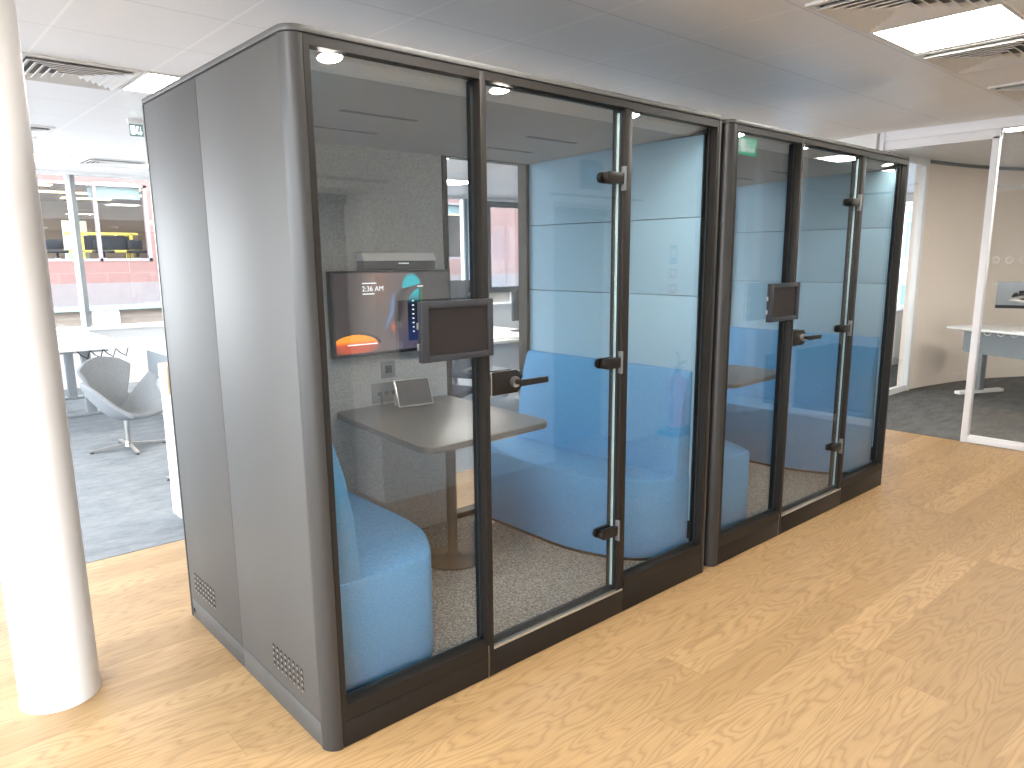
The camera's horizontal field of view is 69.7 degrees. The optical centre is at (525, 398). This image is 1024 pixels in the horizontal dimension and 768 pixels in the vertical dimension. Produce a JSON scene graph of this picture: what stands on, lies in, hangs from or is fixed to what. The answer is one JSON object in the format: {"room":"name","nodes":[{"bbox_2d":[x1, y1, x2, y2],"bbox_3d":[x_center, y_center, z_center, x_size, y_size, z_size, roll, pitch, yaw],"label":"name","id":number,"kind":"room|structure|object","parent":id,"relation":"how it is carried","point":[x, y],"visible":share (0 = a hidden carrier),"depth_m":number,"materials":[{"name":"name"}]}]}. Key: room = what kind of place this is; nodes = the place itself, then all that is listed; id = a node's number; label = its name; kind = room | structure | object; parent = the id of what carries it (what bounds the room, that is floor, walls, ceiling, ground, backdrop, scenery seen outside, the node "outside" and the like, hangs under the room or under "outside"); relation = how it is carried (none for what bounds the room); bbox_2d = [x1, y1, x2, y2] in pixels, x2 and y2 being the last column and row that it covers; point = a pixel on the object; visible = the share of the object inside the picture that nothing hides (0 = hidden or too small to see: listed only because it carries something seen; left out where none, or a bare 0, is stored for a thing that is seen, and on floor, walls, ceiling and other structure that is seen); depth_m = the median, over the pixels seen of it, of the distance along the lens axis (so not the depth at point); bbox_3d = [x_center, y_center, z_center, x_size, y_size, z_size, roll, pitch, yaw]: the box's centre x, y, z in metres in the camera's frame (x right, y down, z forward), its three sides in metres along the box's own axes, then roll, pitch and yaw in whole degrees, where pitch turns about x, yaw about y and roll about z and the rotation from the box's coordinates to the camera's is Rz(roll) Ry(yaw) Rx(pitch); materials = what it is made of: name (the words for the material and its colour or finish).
{"room":"open-plan office","nodes":[
{"label":"open-plan office","id":0,"kind":"room"},
{"bbox_2d":[0,0,101,714],"bbox_3d":[-1.768,-0.210,2.531,0.266,2.700,0.266,-10,14,-41],"label":"column","id":1,"kind":"structure","parent":0,"point":[43,571],"depth_m":2.53,"materials":[{"name":"paint"}]},
{"bbox_2d":[0,366,518,583],"bbox_3d":[-3.099,0.257,7.585,8.810,0.103,6.393,-10,14,-41],"label":"floor","id":2,"kind":"structure","parent":0,"point":[124,496],"depth_m":5.47,"materials":[{"name":"grey carpet"}]},
{"bbox_2d":[57,331,104,399],"bbox_3d":[-5.810,-0.265,8.094,2.320,0.762,1.050,-10,14,-41],"label":"desk","id":3,"kind":"object","parent":2,"relation":"on","point":[68,358],"visible":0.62,"depth_m":8.62,"materials":[{"name":"silver metal"}]},
{"bbox_2d":[58,337,132,417],"bbox_3d":[-5.116,-0.118,7.306,2.270,0.762,1.030,-10,14,-41],"label":"desk","id":4,"kind":"object","parent":2,"relation":"on","point":[83,346],"visible":0.58,"depth_m":7.68,"materials":[{"name":"silver metal"}]},
{"bbox_2d":[77,348,127,358],"bbox_3d":[-4.407,-0.488,7.664,0.540,0.121,0.111,-10,14,-41],"label":"cable bundle","id":5,"kind":"object","parent":4,"relation":"hanging from","point":[116,348],"visible":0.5,"depth_m":7.65,"materials":[{"name":"grey plastic"}]},
{"bbox_2d":[76,356,165,454],"bbox_3d":[-3.456,0.043,6.329,0.671,0.791,0.628,-10,14,-41],"label":"lounge chair","id":6,"kind":"object","parent":2,"relation":"on","point":[105,379],"visible":1,"depth_m":6.39,"materials":[{"name":"grey fabric"}]},
{"bbox_2d":[118,336,166,414],"bbox_3d":[-3.284,-0.269,8.027,1.645,0.767,1.700,-10,14,-41],"label":"desk","id":7,"kind":"object","parent":2,"relation":"on","point":[155,347],"visible":0.13,"depth_m":7.50,"materials":[{"name":"silver metal"}]},
{"bbox_2d":[156,379,169,480],"bbox_3d":[-2.401,0.189,5.533,0.609,0.791,0.686,-10,14,-41],"label":"lounge chair","id":8,"kind":"object","parent":2,"relation":"on","point":[158,382],"visible":0.02,"depth_m":5.40,"materials":[{"name":"grey fabric"}]},
{"bbox_2d":[158,362,181,517],"bbox_3d":[-1.782,0.191,5.008,1.218,0.976,0.180,-10,14,-41],"label":"storage cabinet","id":9,"kind":"object","parent":2,"relation":"on","point":[162,367],"visible":0.18,"depth_m":4.60,"materials":[{"name":"white paint"}]},
{"bbox_2d":[158,362,169,394],"bbox_3d":[-1.788,-0.201,4.936,1.218,0.179,0.170,-10,14,-41],"label":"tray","id":10,"kind":"object","parent":9,"relation":"on","point":[162,367],"depth_m":4.53,"materials":[{"name":"wood"}]},
{"bbox_2d":[452,358,471,397],"bbox_3d":[-0.732,-0.133,6.477,0.671,1.054,0.651,3,11,17],"label":"office chair","id":11,"kind":"object","parent":2,"relation":"on","point":[461,368],"visible":0.17,"depth_m":6.64,"materials":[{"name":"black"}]},
{"bbox_2d":[452,329,518,399],"bbox_3d":[-0.319,-0.274,7.876,1.450,0.797,0.800,-10,14,-41],"label":"desk","id":12,"kind":"object","parent":2,"relation":"on","point":[495,333],"visible":0.09,"depth_m":7.87,"materials":[{"name":"silver metal"}]},
{"bbox_2d":[493,336,506,339],"bbox_3d":[-0.365,-0.628,7.576,0.280,0.012,0.200,10,15,44],"label":"paper stack","id":13,"kind":"object","parent":12,"relation":"on","point":[494,337],"visible":0.29,"depth_m":7.53,"materials":[{"name":"white paper"}]},
{"bbox_2d":[497,334,518,338],"bbox_3d":[-0.141,-0.649,7.655,0.200,0.020,0.280,-7,13,-33],"label":"paper stack","id":14,"kind":"object","parent":12,"relation":"on","point":[509,336],"visible":0.64,"depth_m":7.63,"materials":[{"name":"white paper"}]},
{"bbox_2d":[511,290,518,331],"bbox_3d":[-0.049,-0.999,8.284,0.170,0.470,0.500,8,14,37],"label":"monitor","id":15,"kind":"object","parent":12,"relation":"on","point":[514,293],"visible":0.32,"depth_m":8.06,"materials":[{"name":"grey plastic"}]},
{"bbox_2d":[490,326,516,396],"bbox_3d":[-0.890,-0.389,8.495,1.450,0.797,0.800,-10,14,-41],"label":"desk","id":16,"kind":"object","parent":2,"relation":"on","point":[495,328],"visible":0.11,"depth_m":8.69,"materials":[{"name":"silver metal"}]},
{"bbox_2d":[450,280,488,299],"bbox_3d":[-0.643,-1.121,8.704,0.560,0.560,0.170,-8,13,-33],"label":"monitor","id":17,"kind":"object","parent":16,"relation":"on","point":[460,289],"visible":0.22,"depth_m":8.64,"materials":[{"name":"grey plastic"}]},
{"bbox_2d":[36,169,517,202],"bbox_3d":[-2.709,-3.381,11.809,15.900,0.140,0.220,-10,14,-41],"label":"wall","id":18,"kind":"structure","parent":0,"point":[39,171],"depth_m":9.39,"materials":[{"name":"white paint"}]},
{"bbox_2d":[60,305,518,389],"bbox_3d":[-2.695,-1.014,12.261,15.900,0.840,0.220,-10,14,-41],"label":"wall","id":19,"kind":"structure","parent":0,"point":[502,317],"depth_m":9.85,"materials":[{"name":"white paint"}]},
{"bbox_2d":[61,174,487,326],"bbox_3d":[-2.757,-2.362,11.885,16.135,1.890,0.160,-10,14,-41],"label":"window frame","id":20,"kind":"structure","parent":19,"relation":"in","point":[69,179],"depth_m":9.36,"materials":[{"name":"silver metal"}]},
{"bbox_2d":[487,201,518,292],"bbox_3d":[-0.242,-2.876,13.991,1.340,1.660,0.150,-10,14,-41],"label":"window","id":21,"kind":"structure","parent":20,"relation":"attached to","point":[490,204],"depth_m":13.64,"materials":[{"name":"grey plastic"}]},
{"bbox_2d":[56,302,510,331],"bbox_3d":[-2.664,-1.434,12.143,15.900,0.030,0.320,-10,14,-41],"label":"sill","id":22,"kind":"structure","parent":19,"relation":"on","point":[134,325],"depth_m":9.62,"materials":[{"name":"white paint"}]},
{"bbox_2d":[0,343,1023,767],"bbox_3d":[1.722,0.236,7.540,15.900,0.103,12.930,-10,14,-41],"label":"floor","id":23,"kind":"structure","parent":0,"point":[883,628],"depth_m":2.94,"materials":[{"name":"brown wood"}]},
{"bbox_2d":[142,23,721,751],"bbox_3d":[-0.295,-0.155,3.393,2.152,2.248,1.398,-10,14,-41],"label":"pod","id":24,"kind":"object","parent":23,"relation":"on","point":[296,151],"visible":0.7,"depth_m":2.94,"materials":[{"name":"metal"}]},
{"bbox_2d":[194,573,215,608],"bbox_3d":[-1.400,0.835,3.203,0.001,0.087,0.244,-10,14,-41],"label":"vent","id":25,"kind":"object","parent":24,"relation":"attached to","point":[205,590],"depth_m":3.20,"materials":[{"name":"metal"}]},
{"bbox_2d":[272,643,303,691],"bbox_3d":[-0.842,0.948,2.597,0.001,0.087,0.244,-10,14,-41],"label":"vent","id":26,"kind":"object","parent":24,"relation":"attached to","point":[283,662],"depth_m":2.60,"materials":[{"name":"metal"}]},
{"bbox_2d":[315,51,344,63],"bbox_3d":[-0.583,-1.015,2.182,0.088,0.022,0.086,-10,14,-41],"label":"recessed light","id":27,"kind":"object","parent":24,"relation":"on","point":[321,57],"depth_m":2.18,"materials":[{"name":"white paint"}]},
{"bbox_2d":[332,443,433,693],"bbox_3d":[-0.833,0.465,3.050,0.572,0.948,1.182,-10,14,-41],"label":"bench sofa","id":28,"kind":"object","parent":24,"relation":"on","point":[385,573],"visible":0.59,"depth_m":2.63,"materials":[{"name":"blue fabric"}]},
{"bbox_2d":[371,381,394,403],"bbox_3d":[-0.751,-0.033,3.858,0.137,0.104,0.009,-10,14,-41],"label":"socket plate","id":29,"kind":"object","parent":24,"relation":"attached to","point":[386,390],"visible":0.59,"depth_m":3.85,"materials":[{"name":"grey plastic"}]},
{"bbox_2d":[378,390,394,395],"bbox_3d":[-0.718,-0.032,3.885,0.149,0.020,0.003,-10,14,-41],"label":"outlet","id":30,"kind":"object","parent":29,"relation":"attached to","point":[380,392],"depth_m":3.87,"materials":[{"name":"grey plastic"}]},
{"bbox_2d":[326,269,450,358],"bbox_3d":[-0.688,-0.450,3.810,0.712,0.423,0.049,-10,14,-41],"label":"wall screen","id":31,"kind":"object","parent":24,"relation":"attached to","point":[370,312],"visible":0.84,"depth_m":3.72,"materials":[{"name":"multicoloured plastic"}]},
{"bbox_2d":[381,360,395,377],"bbox_3d":[-0.723,-0.154,3.862,0.085,0.088,0.009,-10,14,-41],"label":"socket plate","id":32,"kind":"object","parent":24,"relation":"attached to","point":[387,367],"visible":1,"depth_m":3.86,"materials":[{"name":"grey plastic"}]},
{"bbox_2d":[356,253,435,269],"bbox_3d":[-0.659,-0.705,3.767,0.445,0.084,0.081,-10,14,-41],"label":"bar","id":33,"kind":"object","parent":24,"relation":"attached to","point":[365,261],"visible":1,"depth_m":3.72,"materials":[{"name":"black plastic"}]},
{"bbox_2d":[337,395,546,570],"bbox_3d":[-0.419,0.458,3.602,0.765,0.750,0.931,-10,14,-41],"label":"pedestal table","id":34,"kind":"object","parent":24,"relation":"on","point":[445,425],"visible":0.86,"depth_m":3.53,"materials":[{"name":"beige laminate"}]},
{"bbox_2d":[393,377,433,407],"bbox_3d":[-0.586,-0.033,3.807,0.196,0.137,0.087,-7,13,-32],"label":"tablet","id":35,"kind":"object","parent":34,"relation":"on","point":[415,391],"visible":1,"depth_m":3.79,"materials":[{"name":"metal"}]},
{"bbox_2d":[416,298,493,363],"bbox_3d":[-0.239,-0.235,2.516,0.313,0.202,0.028,-10,14,-41],"label":"panel","id":36,"kind":"object","parent":24,"relation":"attached to","point":[448,330],"visible":1,"depth_m":2.50,"materials":[{"name":"grey plastic"}]},
{"bbox_2d":[488,87,510,94],"bbox_3d":[-0.093,-1.101,2.616,0.088,0.022,0.086,-10,14,-41],"label":"recessed light","id":37,"kind":"object","parent":24,"relation":"on","point":[491,90],"depth_m":2.62,"materials":[{"name":"white paint"}]},
{"bbox_2d":[491,350,691,560],"bbox_3d":[0.264,0.276,4.009,0.456,0.948,1.205,-10,14,-41],"label":"bench sofa","id":38,"kind":"object","parent":24,"relation":"on","point":[549,484],"visible":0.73,"depth_m":3.84,"materials":[{"name":"blue fabric"}]},
{"bbox_2d":[703,119,909,566],"bbox_3d":[1.327,-0.441,4.835,2.152,2.248,1.398,-10,14,-41],"label":"pod","id":39,"kind":"object","parent":23,"relation":"on","point":[827,216],"visible":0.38,"depth_m":4.83,"materials":[{"name":"metal"}]},
{"bbox_2d":[721,440,748,529],"bbox_3d":[0.789,0.180,4.492,0.572,0.948,1.182,-10,14,-41],"label":"bench sofa","id":40,"kind":"object","parent":39,"relation":"on","point":[736,457],"visible":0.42,"depth_m":4.09,"materials":[{"name":"blue fabric"}]},
{"bbox_2d":[727,364,775,388],"bbox_3d":[1.203,0.173,5.044,0.765,0.750,0.931,-10,14,-41],"label":"pedestal table","id":41,"kind":"object","parent":39,"relation":"on","point":[739,376],"visible":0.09,"depth_m":4.72,"materials":[{"name":"beige laminate"}]},
{"bbox_2d":[766,282,799,322],"bbox_3d":[1.383,-0.521,3.958,0.313,0.202,0.028,-10,14,-41],"label":"panel","id":42,"kind":"object","parent":39,"relation":"attached to","point":[782,299],"visible":1,"depth_m":3.94,"materials":[{"name":"grey plastic"}]},
{"bbox_2d":[725,327,879,473],"bbox_3d":[1.886,-0.009,5.451,0.456,0.948,1.205,-10,14,-41],"label":"bench sofa","id":43,"kind":"object","parent":39,"relation":"on","point":[750,408],"visible":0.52,"depth_m":5.31,"materials":[{"name":"blue fabric"}]},
{"bbox_2d":[891,305,903,365],"bbox_3d":[5.846,-1.019,11.458,1.740,0.810,0.500,-10,14,-41],"label":"base cabinet","id":44,"kind":"object","parent":23,"relation":"on","point":[899,311],"visible":0.11,"depth_m":10.82,"materials":[{"name":"white paint"}]},
{"bbox_2d":[896,305,903,312],"bbox_3d":[5.843,-1.402,11.385,1.740,0.030,0.500,-10,14,-41],"label":"countertop","id":45,"kind":"structure","parent":44,"relation":"on","point":[899,309],"depth_m":11.10,"materials":[{"name":"white paint"}]},
{"bbox_2d":[947,324,1023,394],"bbox_3d":[5.609,-0.349,8.112,0.750,0.787,1.700,-4,11,-17],"label":"desk","id":46,"kind":"object","parent":23,"relation":"on","point":[1007,346],"visible":0.89,"depth_m":8.36,"materials":[{"name":"silver metal"}]},
{"bbox_2d":[995,282,1023,308],"bbox_3d":[5.554,-1.036,8.202,0.540,0.528,0.186,7,13,32],"label":"monitor","id":47,"kind":"object","parent":46,"relation":"on","point":[1008,294],"visible":1,"depth_m":8.28,"materials":[{"name":"grey plastic"}]},
{"bbox_2d":[15,0,1023,199],"bbox_3d":[1.706,-2.522,7.013,16.300,0.120,13.330,-10,14,-41],"label":"ceiling","id":48,"kind":"structure","parent":0,"point":[782,64],"depth_m":3.99,"materials":[{"name":"paint"}]},
{"bbox_2d":[31,125,55,138],"bbox_3d":[-4.326,-2.239,6.117,0.600,0.029,0.600,-10,14,-41],"label":"ceiling vent","id":49,"kind":"object","parent":48,"relation":"in","point":[37,131],"visible":0.36,"depth_m":6.14,"materials":[{"name":"white metal"}]},
{"bbox_2d":[34,153,85,162],"bbox_3d":[-5.122,-2.580,7.874,0.590,0.008,0.590,-10,14,-41],"label":"recessed light","id":50,"kind":"object","parent":48,"relation":"in","point":[38,156],"visible":0.59,"depth_m":7.91,"materials":[{"name":"white plastic"}]},
{"bbox_2d":[22,52,142,90],"bbox_3d":[-2.660,-1.904,4.311,0.600,0.029,0.600,-10,14,-41],"label":"ceiling vent","id":51,"kind":"object","parent":48,"relation":"in","point":[37,67],"visible":0.84,"depth_m":4.27,"materials":[{"name":"white metal"}]},
{"bbox_2d":[75,157,146,168],"bbox_3d":[-4.668,-2.650,8.279,0.600,0.029,0.600,-10,14,-41],"label":"ceiling vent","id":52,"kind":"object","parent":48,"relation":"in","point":[88,161],"visible":0.97,"depth_m":8.21,"materials":[{"name":"white metal"}]},
{"bbox_2d":[127,119,143,136],"bbox_3d":[-3.080,-2.139,5.808,0.120,0.125,0.040,-10,14,-41],"label":"exit sign","id":53,"kind":"object","parent":48,"relation":"hanging from","point":[135,126],"visible":0.95,"depth_m":5.80,"materials":[{"name":"white paint"}]},
{"bbox_2d":[135,163,147,167],"bbox_3d":[-4.215,-2.740,8.680,0.590,0.008,0.590,-10,14,-41],"label":"recessed light","id":54,"kind":"object","parent":48,"relation":"in","point":[146,164],"visible":0.1,"depth_m":8.63,"materials":[{"name":"white plastic"}]},
{"bbox_2d":[119,71,181,93],"bbox_3d":[-2.207,-1.994,4.712,0.590,0.008,0.590,-10,14,-41],"label":"recessed light","id":55,"kind":"object","parent":48,"relation":"in","point":[149,82],"visible":0.41,"depth_m":4.56,"materials":[{"name":"white plastic"}]},
{"bbox_2d":[447,179,467,184],"bbox_3d":[-1.078,-3.134,10.648,0.590,0.008,0.590,-10,14,-41],"label":"recessed light","id":56,"kind":"object","parent":48,"relation":"in","point":[449,181],"visible":0.43,"depth_m":10.65,"materials":[{"name":"white plastic"}]},
{"bbox_2d":[805,0,1003,33],"bbox_3d":[1.652,-1.720,3.213,0.600,0.029,0.600,-10,14,-41],"label":"ceiling vent","id":57,"kind":"object","parent":48,"relation":"in","point":[864,16],"visible":1,"depth_m":3.26,"materials":[{"name":"white metal"}]},
{"bbox_2d":[870,1,1023,53],"bbox_3d":[2.105,-1.810,3.615,0.590,0.008,0.590,-10,14,-41],"label":"recessed light","id":58,"kind":"object","parent":48,"relation":"in","point":[999,20],"visible":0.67,"depth_m":3.62,"materials":[{"name":"white plastic"}]},
{"bbox_2d":[914,33,1023,74],"bbox_3d":[2.558,-1.880,4.020,0.600,0.029,0.600,-10,14,-41],"label":"ceiling vent","id":59,"kind":"object","parent":48,"relation":"in","point":[1008,50],"visible":1,"depth_m":4.02,"materials":[{"name":"white metal"}]},
{"bbox_2d":[987,81,1023,101],"bbox_3d":[3.465,-2.039,4.826,0.600,0.029,0.600,-10,14,-41],"label":"ceiling vent","id":60,"kind":"object","parent":48,"relation":"in","point":[1013,91],"visible":1,"depth_m":4.87,"materials":[{"name":"white metal"}]},
{"bbox_2d":[1004,127,1023,131],"bbox_3d":[4.479,-2.270,5.993,0.340,0.025,1.090,-10,14,-41],"label":"recessed light","id":61,"kind":"object","parent":48,"relation":"in","point":[1019,128],"visible":0.4,"depth_m":6.34,"materials":[{"name":"white plastic"}]},
{"bbox_2d":[906,193,913,197],"bbox_3d":[7.612,-2.199,12.654,0.200,2.900,13.130,-10,14,-41],"label":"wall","id":62,"kind":"structure","parent":0,"point":[911,195],"depth_m":13.09,"materials":[{"name":"white paint"}]},
{"bbox_2d":[879,115,1023,450],"bbox_3d":[4.697,-0.779,5.306,0.110,2.700,4.355,-10,14,-41],"label":"wall","id":63,"kind":"structure","parent":0,"point":[988,129],"depth_m":6.21,"materials":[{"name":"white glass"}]},
{"bbox_2d":[836,134,879,149],"bbox_3d":[3.040,-2.423,7.251,0.226,0.220,1.199,-3,11,-13],"label":"trim","id":64,"kind":"structure","parent":63,"relation":"attached to","point":[872,141],"depth_m":6.75,"materials":[{"name":"white paint"}]},
{"bbox_2d":[897,163,1023,385],"bbox_3d":[8.166,-1.505,8.921,7.002,2.730,1.744,2,11,11],"label":"wall","id":65,"kind":"structure","parent":0,"point":[956,196],"depth_m":9.20,"materials":[{"name":"white paint"}]},
{"bbox_2d":[886,151,929,395],"bbox_3d":[3.822,-1.290,8.011,2.230,2.700,0.070,-10,14,-41],"label":"window","id":66,"kind":"structure","parent":65,"relation":"in","point":[924,163],"depth_m":8.67,"materials":[{"name":"white paint"}]},
{"bbox_2d":[909,368,1023,388],"bbox_3d":[8.169,-0.208,9.102,6.850,0.107,1.635,2,11,11],"label":"baseboard","id":67,"kind":"structure","parent":65,"relation":"attached to","point":[954,377],"depth_m":9.54,"materials":[{"name":"white paint"}]},
{"bbox_2d":[930,160,1023,170],"bbox_3d":[8.153,-2.786,8.604,6.850,0.036,1.647,2,11,11],"label":"cove","id":68,"kind":"object","parent":65,"relation":"attached to","point":[931,161],"visible":0.91,"depth_m":8.95,"materials":[{"name":"beige paint"}]},
{"bbox_2d":[997,184,1023,189],"bbox_3d":[6.282,-2.688,9.339,0.774,0.060,0.080,-4,11,-17],"label":"air vent","id":69,"kind":"object","parent":65,"relation":"in","point":[999,186],"visible":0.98,"depth_m":9.27,"materials":[{"name":"grey metal"}]},
{"label":"outside","id":70,"kind":"structure","parent":0,"visible":0},
{"bbox_3d":[-3.639,2.221,13.583,130.000,0.200,140.000,-10,14,-41],"label":"floor","id":71,"kind":"structure","parent":70,"visible":0},
{"bbox_2d":[37,174,518,327],"bbox_3d":[-6.271,-4.918,22.530,17.250,10.500,6.700,-10,14,-41],"label":"building","id":72,"kind":"structure","parent":71,"relation":"on","point":[121,289],"depth_m":16.48,"materials":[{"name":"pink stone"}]},
{"bbox_2d":[45,239,68,258],"bbox_3d":[-10.109,-3.188,15.881,0.599,0.519,0.416,-10,14,-41],"label":"swivel chair","id":73,"kind":"object","parent":72,"relation":"on","point":[50,243],"visible":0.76,"depth_m":15.89,"materials":[{"name":"white paint"}]},
{"bbox_2d":[39,190,86,193],"bbox_3d":[-11.248,-4.996,17.790,1.150,0.020,0.300,-10,14,-41],"label":"ceiling lamp","id":74,"kind":"object","parent":72,"relation":"attached to","point":[48,191],"depth_m":17.72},
{"bbox_2d":[61,220,89,258],"bbox_3d":[-10.410,-3.625,17.005,0.500,0.959,0.060,-10,14,-41],"label":"screen","id":75,"kind":"object","parent":72,"relation":"on","point":[67,239],"visible":0.44,"depth_m":16.89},
{"bbox_2d":[61,197,110,200],"bbox_3d":[-11.790,-5.357,19.695,1.150,0.020,0.300,-10,14,-41],"label":"ceiling lamp","id":76,"kind":"object","parent":72,"relation":"attached to","point":[61,197],"depth_m":19.63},
{"bbox_2d":[64,232,137,257],"bbox_3d":[-9.689,-3.454,16.836,1.400,0.680,0.460,-10,14,-41],"label":"metal rack","id":77,"kind":"object","parent":72,"relation":"on","point":[116,243],"visible":0.46,"depth_m":16.77,"materials":[{"name":"yellow metal"}]},
{"bbox_2d":[92,239,114,257],"bbox_3d":[-9.454,-3.302,16.457,0.627,0.519,0.409,-10,14,-41],"label":"swivel chair","id":78,"kind":"object","parent":72,"relation":"on","point":[105,244],"visible":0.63,"depth_m":16.46,"materials":[{"name":"white paint"}]},
{"bbox_2d":[87,186,139,199],"bbox_3d":[-8.924,-4.454,15.915,1.018,0.240,0.020,-10,14,-41],"label":"blind","id":79,"kind":"object","parent":72,"relation":"hanging from","point":[101,192],"depth_m":15.92,"materials":[{"name":"white fabric"}]},
{"bbox_2d":[126,240,146,257],"bbox_3d":[-8.951,-3.391,16.904,0.616,0.519,0.413,-10,14,-41],"label":"swivel chair","id":80,"kind":"object","parent":72,"relation":"on","point":[133,246],"visible":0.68,"depth_m":16.95,"materials":[{"name":"white paint"}]},
{"bbox_2d":[448,205,459,213],"bbox_3d":[-2.568,-5.571,21.566,1.663,0.240,0.020,-10,14,-41],"label":"blind","id":81,"kind":"object","parent":72,"relation":"hanging from","point":[452,209],"depth_m":21.93,"materials":[{"name":"fabric"}]},
{"bbox_2d":[897,202,912,304],"bbox_3d":[8.856,-5.467,20.930,0.600,12.000,28.000,-10,14,-41],"label":"building","id":82,"kind":"structure","parent":71,"relation":"on","point":[909,205],"depth_m":19.61,"materials":[{"name":"white paint"}]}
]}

